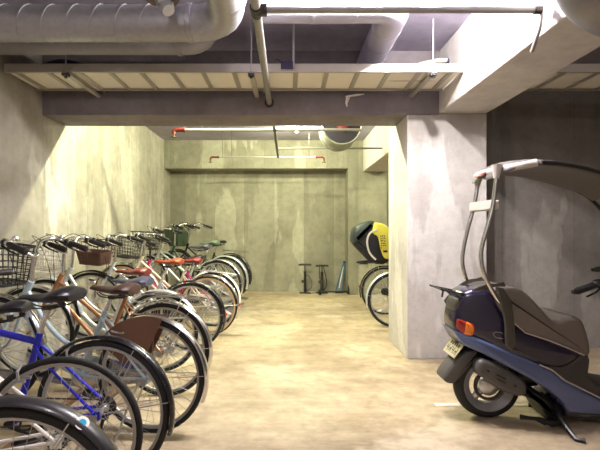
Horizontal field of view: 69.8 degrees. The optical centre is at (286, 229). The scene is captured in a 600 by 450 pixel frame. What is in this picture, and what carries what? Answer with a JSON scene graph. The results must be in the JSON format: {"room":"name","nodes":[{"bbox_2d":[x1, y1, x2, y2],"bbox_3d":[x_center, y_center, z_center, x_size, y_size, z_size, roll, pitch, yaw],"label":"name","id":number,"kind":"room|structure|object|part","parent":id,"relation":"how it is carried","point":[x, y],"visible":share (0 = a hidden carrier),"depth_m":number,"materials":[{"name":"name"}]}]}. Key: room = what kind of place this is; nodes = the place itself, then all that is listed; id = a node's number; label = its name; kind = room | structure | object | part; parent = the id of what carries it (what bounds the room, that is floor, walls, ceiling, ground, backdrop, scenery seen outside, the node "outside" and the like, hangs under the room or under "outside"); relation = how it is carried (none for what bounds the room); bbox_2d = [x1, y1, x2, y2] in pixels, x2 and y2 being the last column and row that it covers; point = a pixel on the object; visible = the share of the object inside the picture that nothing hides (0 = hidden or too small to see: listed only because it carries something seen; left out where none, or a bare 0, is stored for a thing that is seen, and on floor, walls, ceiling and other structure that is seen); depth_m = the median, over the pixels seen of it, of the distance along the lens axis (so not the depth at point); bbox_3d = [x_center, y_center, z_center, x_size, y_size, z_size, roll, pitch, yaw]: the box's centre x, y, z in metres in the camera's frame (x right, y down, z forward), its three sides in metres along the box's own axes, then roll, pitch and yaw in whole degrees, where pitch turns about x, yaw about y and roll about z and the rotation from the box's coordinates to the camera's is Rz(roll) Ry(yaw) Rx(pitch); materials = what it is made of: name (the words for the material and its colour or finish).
{"room":"parking garage","nodes":[
{"label":"parking garage","id":0,"kind":"room"},
{"bbox_2d":[0,55,169,376],"bbox_3d":[-2.410,-0.240,3.630,0.120,2.960,10.060,0,0,0],"label":"wall","id":1,"kind":"structure","parent":0,"point":[56,178],"depth_m":4.58,"materials":[{"name":"concrete"}]},
{"bbox_2d":[170,170,388,291],"bbox_3d":[1.065,-0.240,8.720,7.070,2.960,0.120,0,0,0],"label":"wall","id":2,"kind":"structure","parent":0,"point":[285,220],"depth_m":8.66,"materials":[{"name":"concrete"}]},
{"bbox_2d":[0,292,599,449],"bbox_3d":[1.125,1.290,3.630,7.150,0.100,10.260,0,0,0],"label":"floor","id":3,"kind":"structure","parent":0,"point":[293,370],"depth_m":3.20,"materials":[{"name":"concrete"}]},
{"bbox_2d":[0,368,76,386],"bbox_3d":[-1.923,1.167,3.343,0.823,0.145,0.065,0,0,7],"label":"channel","id":4,"kind":"object","parent":3,"relation":"on","point":[8,372],"visible":0.29,"depth_m":3.34,"materials":[{"name":"metal"}]},
{"bbox_2d":[1,389,83,448],"bbox_3d":[-1.550,1.220,4.700,0.050,0.035,5.000,0,0,0],"label":"rail","id":5,"kind":"object","parent":3,"relation":"on","point":[70,402],"visible":0.02,"depth_m":2.99,"materials":[{"name":"brown metal"}]},
{"bbox_2d":[0,395,116,449],"bbox_3d":[-1.417,0.704,1.226,1.734,1.083,0.784,0,0,14],"label":"bicycle","id":6,"kind":"object","parent":3,"relation":"on","point":[57,416],"visible":1,"depth_m":1.33,"materials":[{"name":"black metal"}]},
{"bbox_2d":[79,419,86,425],"bbox_3d":[-0.636,0.599,1.337,0.024,0.024,0.001,3,-41,-42],"label":"sticker","id":7,"kind":"object","parent":6,"relation":"on","point":[83,421],"depth_m":1.34,"materials":[{"name":"blue plastic"}]},
{"bbox_2d":[0,300,142,449],"bbox_3d":[-1.540,0.724,1.735,1.675,1.035,0.780,0,0,14],"label":"bicycle","id":8,"kind":"object","parent":3,"relation":"on","point":[20,375],"visible":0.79,"depth_m":1.87,"materials":[{"name":"black rubber"}]},
{"bbox_3d":[-1.242,0.956,1.897,0.586,0.191,0.008,0,0,-5],"label":"chain","id":9,"kind":"part","parent":8,"relation":"part of","materials":[{"name":"metal"}]},
{"bbox_2d":[0,268,174,449],"bbox_3d":[-1.489,0.727,2.115,1.735,1.042,0.783,0,0,24],"label":"bicycle","id":10,"kind":"object","parent":3,"relation":"on","point":[72,293],"visible":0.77,"depth_m":2.12,"materials":[{"name":"blue paint"}]},
{"bbox_3d":[-1.312,0.983,2.109,0.156,0.071,0.018,0,0,11],"label":"crank arm","id":11,"kind":"part","parent":10,"relation":"part of","materials":[{"name":"black metal"}]},
{"bbox_3d":[-1.557,0.696,2.207,0.651,0.577,0.072,0,0,6],"label":"frame","id":12,"kind":"part","parent":10,"relation":"part of","materials":[{"name":"blue paint"}]},
{"bbox_3d":[-1.172,0.956,2.217,0.586,0.191,0.008,0,0,6],"label":"chain","id":13,"kind":"part","parent":10,"relation":"part of","materials":[{"name":"metal"}]},
{"bbox_2d":[0,234,208,442],"bbox_3d":[-1.378,0.633,2.689,1.751,1.222,0.592,0,0,24],"label":"bicycle","id":14,"kind":"object","parent":3,"relation":"on","point":[145,330],"visible":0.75,"depth_m":2.66,"materials":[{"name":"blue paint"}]},
{"bbox_3d":[-1.608,0.099,2.497,0.128,0.084,0.036,6,0,11],"label":"brake lever","id":15,"kind":"part","parent":14,"relation":"part of","materials":[{"name":"black plastic"}]},
{"bbox_2d":[0,243,40,287],"bbox_3d":[-1.875,0.219,2.813,0.309,0.254,0.374,6,0,11],"label":"basket","id":16,"kind":"object","parent":14,"relation":"on","point":[5,281],"depth_m":2.81,"materials":[{"name":"metal"}]},
{"bbox_3d":[-1.637,0.252,2.767,0.030,0.175,0.032,6,0,11],"label":"stem","id":17,"kind":"part","parent":14,"relation":"part of","materials":[{"name":"silver metal"}]},
{"bbox_3d":[-1.452,0.631,2.737,0.646,0.577,0.072,6,1,9],"label":"frame","id":18,"kind":"part","parent":14,"relation":"part of","materials":[{"name":"silver metal"}]},
{"bbox_3d":[-1.510,0.108,3.013,0.128,0.084,0.035,6,0,11],"label":"brake lever","id":19,"kind":"part","parent":14,"relation":"part of","materials":[{"name":"black plastic"}]},
{"bbox_3d":[-1.240,0.943,2.631,0.152,0.085,0.018,0,0,14],"label":"crank arm","id":20,"kind":"part","parent":14,"relation":"part of","materials":[{"name":"metal"}]},
{"bbox_2d":[0,234,212,402],"bbox_3d":[-1.446,0.637,3.297,1.800,1.213,0.581,0,0,1],"label":"bicycle","id":21,"kind":"object","parent":3,"relation":"on","point":[72,319],"visible":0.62,"depth_m":3.25,"materials":[{"name":"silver metal"}]},
{"bbox_2d":[4,241,62,278],"bbox_3d":[-1.968,0.229,3.340,0.302,0.246,0.367,5,1,5],"label":"basket","id":22,"kind":"object","parent":21,"relation":"on","point":[38,275],"depth_m":3.35,"materials":[{"name":"metal"}]},
{"bbox_3d":[-1.674,0.115,3.047,0.128,0.084,0.036,5,1,5],"label":"brake lever","id":23,"kind":"part","parent":21,"relation":"part of","materials":[{"name":"black plastic"}]},
{"bbox_3d":[-1.727,0.260,3.318,0.030,0.175,0.032,5,1,5],"label":"stem","id":24,"kind":"part","parent":21,"relation":"part of","materials":[{"name":"silver metal"}]},
{"bbox_3d":[-1.537,0.637,3.296,0.643,0.575,0.072,5,1,7],"label":"frame","id":25,"kind":"part","parent":21,"relation":"part of","materials":[{"name":"orange metal"}]},
{"bbox_3d":[-1.627,0.106,3.570,0.128,0.084,0.036,5,1,5],"label":"brake lever","id":26,"kind":"part","parent":21,"relation":"part of","materials":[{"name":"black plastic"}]},
{"bbox_2d":[21,233,200,370],"bbox_3d":[-1.662,0.636,3.800,1.755,1.215,0.591,0,0,21],"label":"bicycle","id":27,"kind":"object","parent":3,"relation":"on","point":[78,308],"visible":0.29,"depth_m":3.81,"materials":[{"name":"silver metal"}]},
{"bbox_2d":[21,240,71,270],"bbox_3d":[-2.168,0.229,3.904,0.302,0.246,0.367,5,-1,9],"label":"basket","id":28,"kind":"object","parent":27,"relation":"on","point":[37,268],"depth_m":3.89,"materials":[{"name":"metal"}]},
{"bbox_3d":[-1.928,0.260,3.866,0.030,0.175,0.032,5,-1,9],"label":"stem","id":29,"kind":"part","parent":27,"relation":"part of","materials":[{"name":"silver metal"}]},
{"bbox_3d":[-1.738,0.637,3.845,0.646,0.577,0.072,5,1,6],"label":"frame","id":30,"kind":"part","parent":27,"relation":"part of","materials":[{"name":"silver metal"}]},
{"bbox_2d":[46,334,175,449],"bbox_3d":[-1.300,1.220,3.600,0.050,0.035,3.400,0,0,0],"label":"rail","id":31,"kind":"object","parent":3,"relation":"on","point":[111,392],"visible":0.02,"depth_m":3.18,"materials":[{"name":"brown metal"}]},
{"bbox_2d":[66,232,226,354],"bbox_3d":[-1.522,0.635,4.525,1.807,1.217,0.581,0,0,-2],"label":"bicycle","id":32,"kind":"object","parent":3,"relation":"on","point":[94,257],"visible":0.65,"depth_m":4.45,"materials":[{"name":"silver metal"}]},
{"bbox_2d":[72,239,112,265],"bbox_3d":[-2.040,0.229,4.538,0.317,0.284,0.379,0,0,0],"label":"basket","id":33,"kind":"object","parent":32,"relation":"on","point":[94,257],"depth_m":4.41,"materials":[{"name":"brown wicker"}]},
{"bbox_3d":[-1.808,0.260,4.533,0.030,0.175,0.032,5,2,2],"label":"stem","id":34,"kind":"part","parent":32,"relation":"part of","materials":[{"name":"silver metal"}]},
{"bbox_3d":[-1.618,0.637,4.515,0.643,0.575,0.072,5,1,6],"label":"frame","id":35,"kind":"part","parent":32,"relation":"part of","materials":[{"name":"silver metal"}]},
{"bbox_2d":[95,230,240,334],"bbox_3d":[-1.459,0.625,5.102,1.764,1.238,0.591,0,0,21],"label":"bicycle","id":36,"kind":"object","parent":3,"relation":"on","point":[209,305],"visible":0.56,"depth_m":5.09,"materials":[{"name":"beige paint"}]},
{"bbox_2d":[110,235,141,258],"bbox_3d":[-1.960,0.200,5.197,0.309,0.254,0.374,7,0,8],"label":"basket","id":37,"kind":"object","parent":36,"relation":"on","point":[126,256],"depth_m":5.15,"materials":[{"name":"grey metal"}]},
{"bbox_3d":[-1.720,0.237,5.164,0.030,0.175,0.032,7,0,8],"label":"stem","id":38,"kind":"part","parent":36,"relation":"part of","materials":[{"name":"silver metal"}]},
{"bbox_3d":[-1.540,0.620,5.144,0.643,0.575,0.072,7,1,6],"label":"frame","id":39,"kind":"part","parent":36,"relation":"part of","materials":[{"name":"beige paint"}]},
{"bbox_2d":[110,236,240,325],"bbox_3d":[-1.490,0.666,5.645,1.807,1.158,0.581,0,0,1],"label":"bicycle","id":40,"kind":"object","parent":3,"relation":"on","point":[228,278],"visible":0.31,"depth_m":5.58,"materials":[{"name":"paint"}]},
{"bbox_2d":[118,242,147,262],"bbox_3d":[-2.047,0.299,5.689,0.302,0.246,0.367,2,1,5],"label":"basket","id":41,"kind":"object","parent":40,"relation":"on","point":[145,253],"depth_m":5.69,"materials":[{"name":"metal"}]},
{"bbox_3d":[-1.591,0.678,5.639,0.646,0.577,0.072,2,0,8],"label":"frame","id":42,"kind":"part","parent":40,"relation":"part of","materials":[{"name":"paint"}]},
{"bbox_2d":[127,301,232,311],"bbox_3d":[-1.522,1.134,6.097,1.721,0.213,0.065,0,0,10],"label":"channel","id":43,"kind":"object","parent":3,"relation":"on","point":[228,310],"visible":0.02,"depth_m":5.97,"materials":[{"name":"metal"}]},
{"bbox_2d":[126,227,243,312],"bbox_3d":[-1.514,0.532,6.054,1.764,1.181,0.591,0,0,24],"label":"bicycle","id":44,"kind":"object","parent":43,"relation":"on","point":[233,268],"visible":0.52,"depth_m":6.04,"materials":[{"name":"silver metal"}]},
{"bbox_2d":[131,231,160,249],"bbox_3d":[-2.030,0.148,6.201,0.309,0.254,0.374,3,-1,13],"label":"basket","id":45,"kind":"object","parent":44,"relation":"on","point":[157,242],"depth_m":6.14,"materials":[{"name":"grey metal"}]},
{"bbox_3d":[-1.591,0.540,6.109,0.643,0.575,0.072,3,1,10],"label":"frame","id":46,"kind":"part","parent":44,"relation":"part of","materials":[{"name":"silver metal"}]},
{"bbox_2d":[142,295,243,312],"bbox_3d":[-1.468,1.130,6.604,1.721,0.220,0.066,0,0,16],"label":"channel","id":47,"kind":"object","parent":3,"relation":"on","point":[242,304],"visible":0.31,"depth_m":6.40,"materials":[{"name":"metal"}]},
{"bbox_2d":[141,222,248,302],"bbox_3d":[-1.442,0.487,6.603,1.814,1.233,0.582,0,0,13],"label":"bicycle","id":48,"kind":"object","parent":47,"relation":"on","point":[170,255],"visible":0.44,"depth_m":6.50,"materials":[{"name":"green paint"}]},
{"bbox_3d":[-1.538,0.526,6.624,0.646,0.577,0.072,3,1,16],"label":"frame","id":49,"kind":"part","parent":48,"relation":"part of","materials":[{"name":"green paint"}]},
{"bbox_2d":[162,288,248,299],"bbox_3d":[-1.412,1.125,7.178,1.721,0.230,0.066,0,0,24],"label":"channel","id":50,"kind":"object","parent":3,"relation":"on","point":[222,295],"visible":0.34,"depth_m":6.94,"materials":[{"name":"metal"}]},
{"bbox_2d":[161,222,251,295],"bbox_3d":[-1.387,0.479,7.167,1.816,1.229,0.582,0,0,23],"label":"bicycle","id":51,"kind":"object","parent":50,"relation":"on","point":[181,239],"visible":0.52,"depth_m":7.22,"materials":[{"name":"black paint"}]},
{"bbox_2d":[164,226,189,246],"bbox_3d":[-1.886,0.107,7.389,0.416,0.351,0.451,0,0,0],"label":"basket","id":52,"kind":"object","parent":51,"relation":"on","point":[181,239],"depth_m":7.26,"materials":[{"name":"green plastic"}]},
{"bbox_3d":[-1.478,0.516,7.207,0.643,0.575,0.072,3,1,24],"label":"frame","id":53,"kind":"part","parent":51,"relation":"part of","materials":[{"name":"black paint"}]},
{"bbox_2d":[299,264,311,293],"bbox_3d":[0.360,0.948,8.405,0.267,0.583,0.081,0,0,0],"label":"pump","id":54,"kind":"object","parent":3,"relation":"on","point":[304,265],"visible":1,"depth_m":8.40,"materials":[{"name":"black plastic"}]},
{"bbox_2d":[307,264,327,293],"bbox_3d":[0.597,0.956,8.399,0.432,0.566,0.098,0,0,-4],"label":"pump","id":55,"kind":"object","parent":3,"relation":"on","point":[321,281],"visible":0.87,"depth_m":8.39,"materials":[{"name":"black plastic"}]},
{"bbox_2d":[318,285,349,294],"bbox_3d":[0.904,1.137,8.250,0.599,0.196,0.200,0,0,0],"label":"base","id":56,"kind":"object","parent":3,"relation":"on","point":[319,290],"visible":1,"depth_m":8.24,"materials":[{"name":"black plastic"}]},
{"bbox_2d":[335,261,345,290],"bbox_3d":[1.063,0.925,8.468,0.287,0.626,0.090,0,0,-39],"label":"stand","id":57,"kind":"object","parent":3,"relation":"on","point":[344,262],"visible":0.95,"depth_m":8.48,"materials":[{"name":"blue metal"}]},
{"bbox_3d":[1.117,0.935,8.500,0.026,0.595,0.137,0,0,27],"label":"leg","id":58,"kind":"part","parent":57,"relation":"part of","materials":[{"name":"grey metal"}]},
{"bbox_2d":[345,140,386,294],"bbox_3d":[1.545,-0.240,8.450,0.750,2.960,0.420,0,0,0],"label":"pillar","id":59,"kind":"structure","parent":3,"relation":"on","point":[365,192],"depth_m":8.24,"materials":[{"name":"concrete"}]},
{"bbox_2d":[359,262,388,313],"bbox_3d":[1.986,0.683,6.334,1.780,1.129,0.596,0,0,18],"label":"bicycle","id":60,"kind":"object","parent":3,"relation":"on","point":[384,267],"visible":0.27,"depth_m":6.32,"materials":[{"name":"black rubber"}]},
{"bbox_2d":[350,221,388,263],"bbox_3d":[1.241,0.180,6.320,0.605,0.633,0.431,0,0,0],"label":"seat","id":61,"kind":"object","parent":60,"relation":"on","point":[370,238],"visible":0.96,"depth_m":6.15,"materials":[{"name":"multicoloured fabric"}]},
{"bbox_2d":[350,221,374,242],"bbox_3d":[1.104,0.028,6.320,0.332,0.328,0.400,0,0,0],"label":"hood","id":62,"kind":"object","parent":61,"relation":"attached to","point":[364,232],"depth_m":6.14,"materials":[{"name":"plastic"}]},
{"bbox_2d":[366,272,388,326],"bbox_3d":[1.931,0.683,5.492,1.770,1.129,0.596,0,0,18],"label":"bicycle","id":63,"kind":"object","parent":3,"relation":"on","point":[385,275],"visible":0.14,"depth_m":5.48,"materials":[{"name":"black rubber"}]},
{"bbox_2d":[389,114,486,358],"bbox_3d":[1.538,0.060,4.510,0.765,2.360,0.760,0,0,0],"label":"pillar","id":64,"kind":"structure","parent":3,"relation":"on","point":[434,160],"depth_m":4.13,"materials":[{"name":"concrete"}]},
{"bbox_2d":[434,403,527,405],"bbox_3d":[2.650,1.238,3.050,3.200,0.003,0.045,0,0,0],"label":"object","id":65,"kind":"structure","parent":3,"relation":"on","point":[436,404],"depth_m":3.05,"materials":[{"name":"white paint"}]},
{"bbox_2d":[429,159,599,443],"bbox_3d":[1.955,0.393,2.893,1.967,1.707,0.745,0,0,-8],"label":"scooter","id":66,"kind":"object","parent":3,"relation":"on","point":[498,333],"visible":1,"depth_m":2.69,"materials":[{"name":"blue plastic"}]},
{"bbox_3d":[1.108,0.778,2.860,0.070,0.096,0.200,0,0,0],"label":"number plate","id":67,"kind":"part","parent":66,"relation":"part of","materials":[{"name":"beige metal"}]},
{"bbox_2d":[456,319,474,334],"bbox_3d":[1.140,0.620,2.860,0.109,0.104,0.276,0,0,0],"label":"tail light","id":68,"kind":"object","parent":66,"relation":"on","point":[463,326],"depth_m":2.73,"materials":[{"name":"orange plastic"}]},
{"bbox_2d":[473,175,481,186],"bbox_3d":[1.346,-0.345,3.030,0.066,0.088,0.068,0,0,0],"label":"socket","id":69,"kind":"object","parent":66,"relation":"attached to","point":[477,184],"depth_m":3.01,"materials":[{"name":"white plastic"}]},
{"bbox_2d":[476,171,486,177],"bbox_3d":[1.304,-0.366,2.830,0.081,0.034,0.110,0,0,0],"label":"brake light","id":70,"kind":"object","parent":66,"relation":"attached to","point":[481,174],"depth_m":2.81,"materials":[{"name":"red plastic"}]},
{"bbox_2d":[491,164,502,178],"bbox_3d":[1.314,-0.364,2.690,0.066,0.088,0.068,0,0,0],"label":"socket","id":71,"kind":"object","parent":66,"relation":"attached to","point":[497,169],"depth_m":2.67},
{"bbox_3d":[1.886,0.904,2.860,1.635,0.518,0.384,0,0,0],"label":"panel","id":72,"kind":"part","parent":66,"relation":"part of","materials":[{"name":"blue plastic"}]},
{"bbox_3d":[1.589,0.574,2.860,0.621,0.435,0.364,0,0,0],"label":"seat","id":73,"kind":"part","parent":66,"relation":"part of","materials":[{"name":"leather"}]},
{"bbox_3d":[2.075,-0.078,3.099,1.064,0.692,0.046,0,0,2],"label":"windshield frame","id":74,"kind":"part","parent":66,"relation":"part of","materials":[{"name":"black plastic"}]},
{"bbox_3d":[2.028,0.962,2.664,0.930,0.262,0.009,0,0,0],"label":"trim","id":75,"kind":"part","parent":66,"relation":"part of","materials":[{"name":"blue plastic"}]},
{"bbox_3d":[2.075,-0.078,2.621,1.064,0.692,0.046,0,0,-2],"label":"windshield frame","id":76,"kind":"part","parent":66,"relation":"part of","materials":[{"name":"black plastic"}]},
{"bbox_3d":[1.852,0.369,2.586,0.112,0.074,0.013,0,0,-8],"label":"brake lever","id":77,"kind":"part","parent":66,"relation":"part of","materials":[{"name":"black plastic"}]},
{"bbox_2d":[0,0,599,139],"bbox_3d":[1.125,-1.780,3.630,7.150,0.120,10.260,0,0,0],"label":"ceiling","id":78,"kind":"structure","parent":0,"point":[416,34],"depth_m":3.86,"materials":[{"name":"grey concrete"}]},
{"bbox_2d":[61,55,104,97],"bbox_3d":[-1.774,-1.477,3.800,0.101,0.484,0.660,0,0,0],"label":"hanger","id":79,"kind":"object","parent":78,"relation":"hanging from","point":[66,74],"visible":0.93,"depth_m":3.68,"materials":[{"name":"metal"}]},
{"bbox_3d":[-1.800,-1.487,3.500,0.011,0.464,0.011,0,0,22],"label":"threaded rod","id":80,"kind":"part","parent":79,"relation":"part of","materials":[{"name":"metal"}]},
{"bbox_2d":[0,40,215,55],"bbox_3d":[-1.438,-1.551,3.400,1.825,0.338,0.226,0,0,0],"label":"spiral duct","id":81,"kind":"object","parent":78,"relation":"hanging from","point":[9,48],"visible":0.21,"depth_m":3.34,"materials":[{"name":"metal"}]},
{"bbox_2d":[0,0,246,43],"bbox_3d":[-1.301,-1.455,1.964,2.098,0.286,2.328,0,0,0],"label":"spiral duct","id":82,"kind":"object","parent":78,"relation":"hanging from","point":[211,20],"visible":1,"depth_m":2.90,"materials":[{"name":"metal"}]},
{"bbox_2d":[146,0,178,15],"bbox_3d":[-0.730,-1.479,2.500,0.200,0.482,0.200,0,0,0],"label":"valve","id":83,"kind":"object","parent":78,"relation":"attached to","point":[166,7],"visible":1,"depth_m":2.47,"materials":[{"name":"metal"}]},
{"bbox_3d":[-0.710,-1.308,2.490,0.128,0.139,0.090,0,0,25],"label":"spout","id":84,"kind":"part","parent":83,"relation":"part of","materials":[{"name":"metal"}]},
{"bbox_2d":[42,51,438,125],"bbox_3d":[-0.445,-1.413,4.350,3.810,0.615,0.440,0,0,0],"label":"ceiling beam","id":85,"kind":"structure","parent":78,"relation":"attached to","point":[67,108],"depth_m":4.13,"materials":[{"name":"concrete"}]},
{"bbox_2d":[250,0,273,107],"bbox_3d":[-0.163,-1.220,2.467,0.105,0.089,3.335,0,0,0],"label":"pipe","id":86,"kind":"object","parent":85,"relation":"attached to","point":[258,10],"visible":0.98,"depth_m":2.73,"materials":[{"name":"metal"}]},
{"bbox_2d":[267,5,543,51],"bbox_3d":[0.658,-1.133,2.428,1.536,0.219,0.132,0,0,0],"label":"pipe","id":87,"kind":"object","parent":86,"relation":"attached to","point":[537,9],"visible":1,"depth_m":2.37,"materials":[{"name":"metal"}]},
{"bbox_2d":[345,94,363,106],"bbox_3d":[0.649,-1.242,4.117,0.182,0.124,0.022,0,0,0],"label":"tape","id":88,"kind":"object","parent":85,"relation":"attached to","point":[352,95],"visible":1,"depth_m":4.11,"materials":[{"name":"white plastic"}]},
{"bbox_2d":[164,140,347,170],"bbox_3d":[-0.590,-1.450,8.450,3.520,0.540,0.420,0,0,0],"label":"ceiling beam","id":89,"kind":"structure","parent":78,"relation":"attached to","point":[179,155],"depth_m":8.24,"materials":[{"name":"concrete"}]},
{"bbox_2d":[248,18,263,97],"bbox_3d":[-0.265,-1.477,3.800,0.101,0.484,0.660,0,0,0],"label":"hanger","id":90,"kind":"object","parent":78,"relation":"hanging from","point":[251,74],"visible":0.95,"depth_m":3.62,"materials":[{"name":"metal"}]},
{"bbox_2d":[4,64,462,90],"bbox_3d":[-0.440,-1.335,3.780,3.780,0.070,0.482,0,0,0],"label":"cable tray","id":91,"kind":"object","parent":90,"relation":"hanging from","point":[44,77],"visible":0.95,"depth_m":3.69,"materials":[{"name":"metal"}]},
{"bbox_2d":[43,59,82,63],"bbox_3d":[-1.405,-1.415,3.810,1.610,0.191,0.080,0,0,0],"label":"cable","id":92,"kind":"object","parent":91,"relation":"on","point":[57,61],"visible":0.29,"depth_m":3.77,"materials":[{"name":"black rubber"}]},
{"bbox_3d":[-0.440,-1.335,3.554,3.780,0.070,0.031,0,0,0],"label":"rail","id":93,"kind":"part","parent":91,"relation":"part of","materials":[{"name":"metal"}]},
{"bbox_3d":[-0.440,-1.318,3.780,3.770,0.004,0.456,0,0,0],"label":"panel","id":94,"kind":"part","parent":91,"relation":"part of","materials":[{"name":"beige metal"}]},
{"bbox_3d":[-0.440,-1.335,4.005,3.780,0.070,0.031,0,0,0],"label":"rail","id":95,"kind":"part","parent":91,"relation":"part of","materials":[{"name":"metal"}]},
{"bbox_3d":[-0.290,-1.487,3.500,0.011,0.464,0.011,0,0,22],"label":"threaded rod","id":96,"kind":"part","parent":90,"relation":"part of","materials":[{"name":"metal"}]},
{"bbox_2d":[171,126,360,137],"bbox_3d":[-0.257,-1.426,5.240,2.314,0.588,0.072,0,0,0],"label":"sprinkler line","id":97,"kind":"object","parent":78,"relation":"hanging from","point":[184,129],"visible":0.89,"depth_m":5.22,"materials":[{"name":"metal"}]},
{"bbox_2d":[272,126,278,157],"bbox_3d":[-0.150,-1.220,5.890,0.054,0.051,2.620,0,0,0],"label":"pipe","id":98,"kind":"object","parent":97,"relation":"attached to","point":[274,129],"visible":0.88,"depth_m":5.72,"materials":[{"name":"metal"}]},
{"bbox_2d":[278,147,381,148],"bbox_3d":[0.655,-1.235,6.500,1.570,0.028,0.027,0,0,0],"label":"pipe","id":99,"kind":"object","parent":98,"relation":"attached to","point":[278,147],"visible":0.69,"depth_m":6.49,"materials":[{"name":"metal"}]},
{"bbox_2d":[209,127,325,162],"bbox_3d":[-0.330,-1.426,7.200,1.968,0.588,0.068,0,0,0],"label":"sprinkler line","id":100,"kind":"object","parent":78,"relation":"hanging from","point":[231,156],"visible":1,"depth_m":7.19,"materials":[{"name":"metal"}]},
{"bbox_2d":[275,24,293,68],"bbox_3d":[-0.020,-1.521,3.520,0.162,0.398,0.030,0,0,0],"label":"hanger","id":101,"kind":"object","parent":78,"relation":"hanging from","point":[284,64],"visible":0.95,"depth_m":3.51,"materials":[{"name":"blue metal"}]},
{"bbox_3d":[0.052,-1.530,3.520,0.017,0.380,0.017,0,0,-22],"label":"rod","id":102,"kind":"part","parent":101,"relation":"part of","materials":[{"name":"metal"}]},
{"bbox_2d":[260,0,408,63],"bbox_3d":[0.339,-1.590,3.531,1.118,0.236,1.198,0,0,0],"label":"duct","id":103,"kind":"object","parent":78,"relation":"hanging from","point":[385,29],"visible":0.83,"depth_m":3.03,"materials":[{"name":"white metal"}]},
{"bbox_2d":[319,126,361,151],"bbox_3d":[0.745,-1.420,6.035,0.540,0.540,0.590,0,0,0],"label":"duct","id":104,"kind":"object","parent":78,"relation":"hanging from","point":[337,141],"visible":0.42,"depth_m":5.81,"materials":[{"name":"white metal"}]},
{"bbox_3d":[0.745,-1.420,5.821,0.524,0.524,0.018,0,0,0],"label":"plate","id":105,"kind":"part","parent":104,"relation":"part of","materials":[{"name":"grey metal"}]},
{"bbox_2d":[409,18,436,97],"bbox_3d":[1.216,-1.477,3.800,0.101,0.484,0.660,0,0,0],"label":"hanger","id":106,"kind":"object","parent":78,"relation":"hanging from","point":[431,74],"visible":0.95,"depth_m":3.53,"materials":[{"name":"metal"}]},
{"bbox_3d":[1.190,-1.487,3.500,0.011,0.464,0.011,0,0,22],"label":"threaded rod","id":107,"kind":"part","parent":106,"relation":"part of","materials":[{"name":"metal"}]},
{"bbox_2d":[363,0,599,171],"bbox_3d":[1.690,-1.420,3.630,0.460,0.600,10.060,0,0,0],"label":"ceiling beam","id":108,"kind":"structure","parent":78,"relation":"attached to","point":[493,50],"depth_m":3.13,"materials":[{"name":"concrete"}]},
{"bbox_2d":[418,57,449,63],"bbox_3d":[1.328,-1.520,3.900,0.265,0.090,0.090,0,0,0],"label":"conduit","id":109,"kind":"object","parent":108,"relation":"attached to","point":[438,60],"visible":0.72,"depth_m":3.88,"materials":[{"name":"white plastic"}]},
{"bbox_2d":[525,64,599,90],"bbox_3d":[3.165,-1.335,3.780,2.470,0.070,0.482,0,0,0],"label":"cable tray","id":110,"kind":"object","parent":108,"relation":"hanging from","point":[573,77],"visible":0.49,"depth_m":3.77,"materials":[{"name":"metal"}]},
{"bbox_3d":[3.165,-1.335,4.005,2.470,0.070,0.031,0,0,0],"label":"rail","id":111,"kind":"part","parent":110,"relation":"part of","materials":[{"name":"metal"}]},
{"bbox_3d":[3.165,-1.318,3.780,2.460,0.004,0.456,0,0,0],"label":"panel","id":112,"kind":"part","parent":110,"relation":"part of","materials":[{"name":"beige metal"}]},
{"bbox_3d":[3.165,-1.335,3.554,2.470,0.070,0.031,0,0,0],"label":"rail","id":113,"kind":"part","parent":110,"relation":"part of","materials":[{"name":"metal"}]},
{"bbox_2d":[555,0,599,36],"bbox_3d":[2.092,-1.238,1.700,2.086,0.953,0.372,0,0,0],"label":"duct elbow","id":114,"kind":"object","parent":78,"relation":"attached to","point":[585,14],"visible":1,"depth_m":1.71,"materials":[{"name":"metal"}]},
{"bbox_2d":[486,91,599,347],"bbox_3d":[3.260,-0.240,4.590,2.680,2.960,0.180,0,0,0],"label":"wall","id":115,"kind":"structure","parent":0,"point":[543,239],"depth_m":4.50,"materials":[{"name":"concrete"}]}
]}

